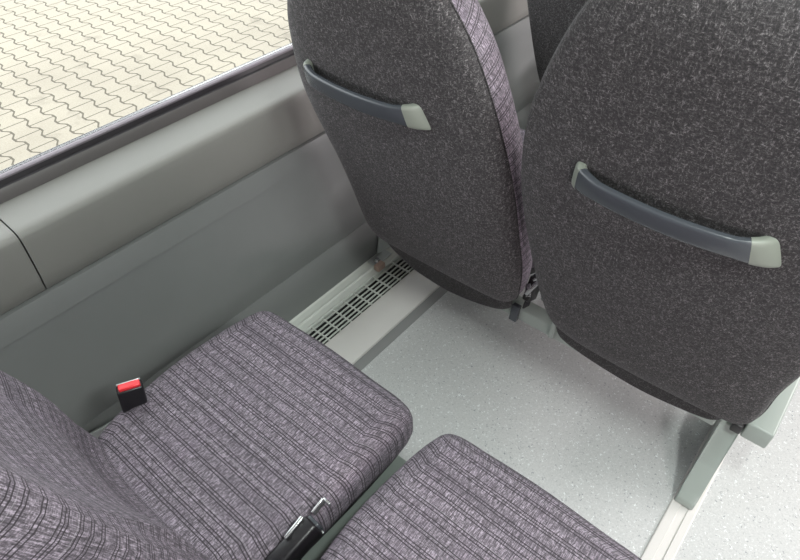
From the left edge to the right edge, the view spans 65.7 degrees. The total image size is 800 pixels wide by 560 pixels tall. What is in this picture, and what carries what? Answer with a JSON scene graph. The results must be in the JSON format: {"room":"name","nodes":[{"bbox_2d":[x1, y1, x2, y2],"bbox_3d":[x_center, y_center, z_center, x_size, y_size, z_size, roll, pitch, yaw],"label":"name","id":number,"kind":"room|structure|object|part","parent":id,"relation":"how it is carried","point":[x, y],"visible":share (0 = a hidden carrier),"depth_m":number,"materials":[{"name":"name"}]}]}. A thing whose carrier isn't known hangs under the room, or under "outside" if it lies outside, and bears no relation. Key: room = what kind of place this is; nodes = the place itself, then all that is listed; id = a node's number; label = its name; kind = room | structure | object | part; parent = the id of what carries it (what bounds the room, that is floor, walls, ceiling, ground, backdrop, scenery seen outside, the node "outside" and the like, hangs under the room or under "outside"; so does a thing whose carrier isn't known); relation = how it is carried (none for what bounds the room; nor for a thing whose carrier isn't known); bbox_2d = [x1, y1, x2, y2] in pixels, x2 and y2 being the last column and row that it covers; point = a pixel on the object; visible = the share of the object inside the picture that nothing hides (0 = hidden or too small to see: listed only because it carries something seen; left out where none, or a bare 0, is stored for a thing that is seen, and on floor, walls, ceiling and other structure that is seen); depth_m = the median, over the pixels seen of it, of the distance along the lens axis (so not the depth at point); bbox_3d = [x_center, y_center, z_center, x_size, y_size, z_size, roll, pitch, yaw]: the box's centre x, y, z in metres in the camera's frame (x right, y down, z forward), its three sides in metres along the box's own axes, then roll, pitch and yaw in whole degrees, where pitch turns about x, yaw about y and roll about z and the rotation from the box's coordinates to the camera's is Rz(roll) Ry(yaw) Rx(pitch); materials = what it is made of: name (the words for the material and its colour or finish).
{"room":"vehicle interior","nodes":[
{"label":"vehicle interior","id":0,"kind":"room"},
{"bbox_2d":[0,44,287,220],"bbox_3d":[0.018,-0.562,2.323,0.020,0.980,8.000,30,51,27],"label":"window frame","id":1,"kind":"structure","parent":0,"point":[287,44],"depth_m":1.46,"materials":[{"name":"grey plastic"}]},
{"bbox_2d":[0,15,539,432],"bbox_3d":[0.121,-0.497,2.267,0.101,0.606,8.000,30,51,27],"label":"wall","id":2,"kind":"structure","parent":0,"point":[276,239],"depth_m":1.59,"materials":[{"name":"grey plastic"}]},
{"bbox_2d":[0,221,45,315],"bbox_3d":[-1.627,0.639,0.533,0.156,0.163,2.634,30,51,27],"label":"trim","id":3,"kind":"structure","parent":2,"relation":"attached to","point":[20,281],"depth_m":1.21,"materials":[{"name":"grey plastic"}]},
{"bbox_2d":[0,0,528,288],"bbox_3d":[0.924,-1.503,2.751,0.156,0.163,5.364,30,51,27],"label":"trim","id":4,"kind":"structure","parent":2,"relation":"attached to","point":[67,223],"depth_m":1.39,"materials":[{"name":"grey plastic"}]},
{"bbox_2d":[289,247,400,332],"bbox_3d":[0.179,-0.273,2.417,0.074,0.034,8.000,30,51,27],"label":"trim","id":5,"kind":"structure","parent":2,"relation":"attached to","point":[344,290],"depth_m":2.07,"materials":[{"name":"metal"}]},
{"bbox_2d":[361,274,799,559],"bbox_3d":[1.159,0.324,1.867,2.900,0.060,8.000,30,51,27],"label":"floor","id":6,"kind":"structure","parent":0,"point":[617,454],"depth_m":1.72,"materials":[{"name":"plastic"}]},
{"bbox_2d":[307,258,446,370],"bbox_3d":[0.294,-0.205,2.349,0.224,0.031,8.002,30,51,27],"label":"heater cover","id":7,"kind":"object","parent":6,"relation":"on","point":[359,330],"visible":0.07,"depth_m":2.01,"materials":[{"name":"plastic"}]},
{"bbox_2d":[307,258,412,343],"bbox_3d":[0.242,-0.241,2.374,0.086,0.006,8.002,30,51,27],"label":"grille","id":8,"kind":"object","parent":7,"relation":"attached to","point":[367,299],"depth_m":2.05,"materials":[{"name":"metal"}]},
{"bbox_2d":[640,421,725,559],"bbox_3d":[1.088,0.260,1.886,0.063,0.006,8.000,30,51,27],"label":"trim","id":9,"kind":"structure","parent":6,"relation":"on","point":[664,544],"depth_m":1.52,"materials":[{"name":"plastic"}]},
{"bbox_2d":[90,421,406,559],"bbox_3d":[-0.213,0.631,1.281,1.280,0.300,0.617,30,51,27],"label":"frame","id":10,"kind":"object","parent":9,"relation":"on","point":[316,552],"visible":0.05,"depth_m":1.26,"materials":[{"name":"grey paint"}]},
{"bbox_2d":[0,311,412,559],"bbox_3d":[-0.427,0.152,0.916,0.562,1.041,0.903,30,51,27],"label":"seat","id":11,"kind":"object","parent":10,"relation":"on","point":[257,441],"visible":1,"depth_m":1.15,"materials":[{"name":"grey fabric"}]},
{"bbox_3d":[-0.558,0.221,0.778,0.532,0.940,0.383,30,51,27],"label":"backrest","id":12,"kind":"part","parent":11,"relation":"part of","materials":[{"name":"fabric"}]},
{"bbox_3d":[-0.114,0.532,1.210,0.110,0.014,0.465,30,51,27],"label":"plate","id":13,"kind":"part","parent":10,"relation":"part of","materials":[{"name":"grey paint"}]},
{"bbox_2d":[320,434,641,559],"bbox_3d":[-0.024,0.398,0.662,0.551,1.041,0.953,30,51,27],"label":"seat","id":14,"kind":"object","parent":10,"relation":"on","point":[452,499],"visible":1,"depth_m":1.08,"materials":[{"name":"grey fabric"}]},
{"bbox_2d":[368,237,799,509],"bbox_3d":[0.479,0.050,1.882,1.280,0.300,0.617,30,51,27],"label":"frame","id":15,"kind":"object","parent":9,"relation":"on","point":[762,430],"visible":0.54,"depth_m":1.53,"materials":[{"name":"grey paint"}]},
{"bbox_2d":[287,0,538,308],"bbox_3d":[0.218,-0.421,1.567,0.614,1.043,0.900,30,51,27],"label":"seat","id":16,"kind":"object","parent":15,"relation":"on","point":[413,99],"visible":0.84,"depth_m":1.24,"materials":[{"name":"grey fabric"}]},
{"bbox_3d":[-0.096,-0.368,1.240,0.281,0.050,0.048,30,51,27],"label":"grab handle","id":17,"kind":"part","parent":16,"relation":"part of","materials":[{"name":"plastic"}]},
{"bbox_3d":[0.043,-0.337,1.391,0.578,0.916,0.327,30,51,27],"label":"backrest","id":18,"kind":"part","parent":16,"relation":"part of","materials":[{"name":"fabric"}]},
{"bbox_2d":[520,129,533,267],"bbox_3d":[0.335,-0.269,1.873,0.501,0.114,0.575,30,51,27],"label":"cushion","id":19,"kind":"object","parent":16,"relation":"on","point":[522,131],"depth_m":2.00,"materials":[{"name":"fabric"}]},
{"bbox_2d":[521,0,799,424],"bbox_3d":[0.658,-0.192,1.273,0.594,1.041,0.917,30,51,27],"label":"seat","id":20,"kind":"object","parent":15,"relation":"on","point":[660,166],"visible":1,"depth_m":0.92,"materials":[{"name":"grey fabric"}]},
{"bbox_3d":[0.389,-0.098,0.936,0.281,0.050,0.048,30,51,27],"label":"grab handle","id":21,"kind":"part","parent":20,"relation":"part of","materials":[{"name":"plastic"}]},
{"bbox_3d":[0.855,0.364,1.604,0.046,0.235,0.452,30,51,27],"label":"leg","id":22,"kind":"part","parent":15,"relation":"part of","materials":[{"name":"grey paint"}]},
{"bbox_3d":[0.041,-1.685,1.212,0.080,0.340,8.000,30,51,27],"label":"wall","id":23,"kind":"structure","parent":0,"visible":0},
{"bbox_2d":[0,43,296,203],"bbox_3d":[0.044,-1.227,1.652,0.048,0.980,8.000,30,51,27],"label":"window","id":24,"kind":"structure","parent":23,"relation":"in","point":[22,177],"depth_m":1.40,"materials":[{"name":"glass"},{"name":"black rubber"},{"name":"aluminium"}]},
{"label":"outside","id":25,"kind":"structure","parent":0,"visible":0},
{"bbox_2d":[0,0,291,170],"bbox_3d":[-6.458,-9.089,13.083,60.000,0.100,60.000,30,51,27],"label":"paving","id":26,"kind":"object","parent":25,"point":[70,69],"depth_m":5.77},
{"bbox_3d":[1.113,-0.483,2.434,1.280,0.300,0.617,30,51,27],"label":"frame","id":27,"kind":"object","parent":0,"visible":0},
{"bbox_2d":[527,0,586,81],"bbox_3d":[0.834,-0.988,2.097,0.594,1.041,0.917,30,51,27],"label":"seat","id":28,"kind":"object","parent":27,"relation":"on","point":[550,20],"visible":0.03,"depth_m":2.06,"materials":[{"name":"grey fabric"}]}
]}

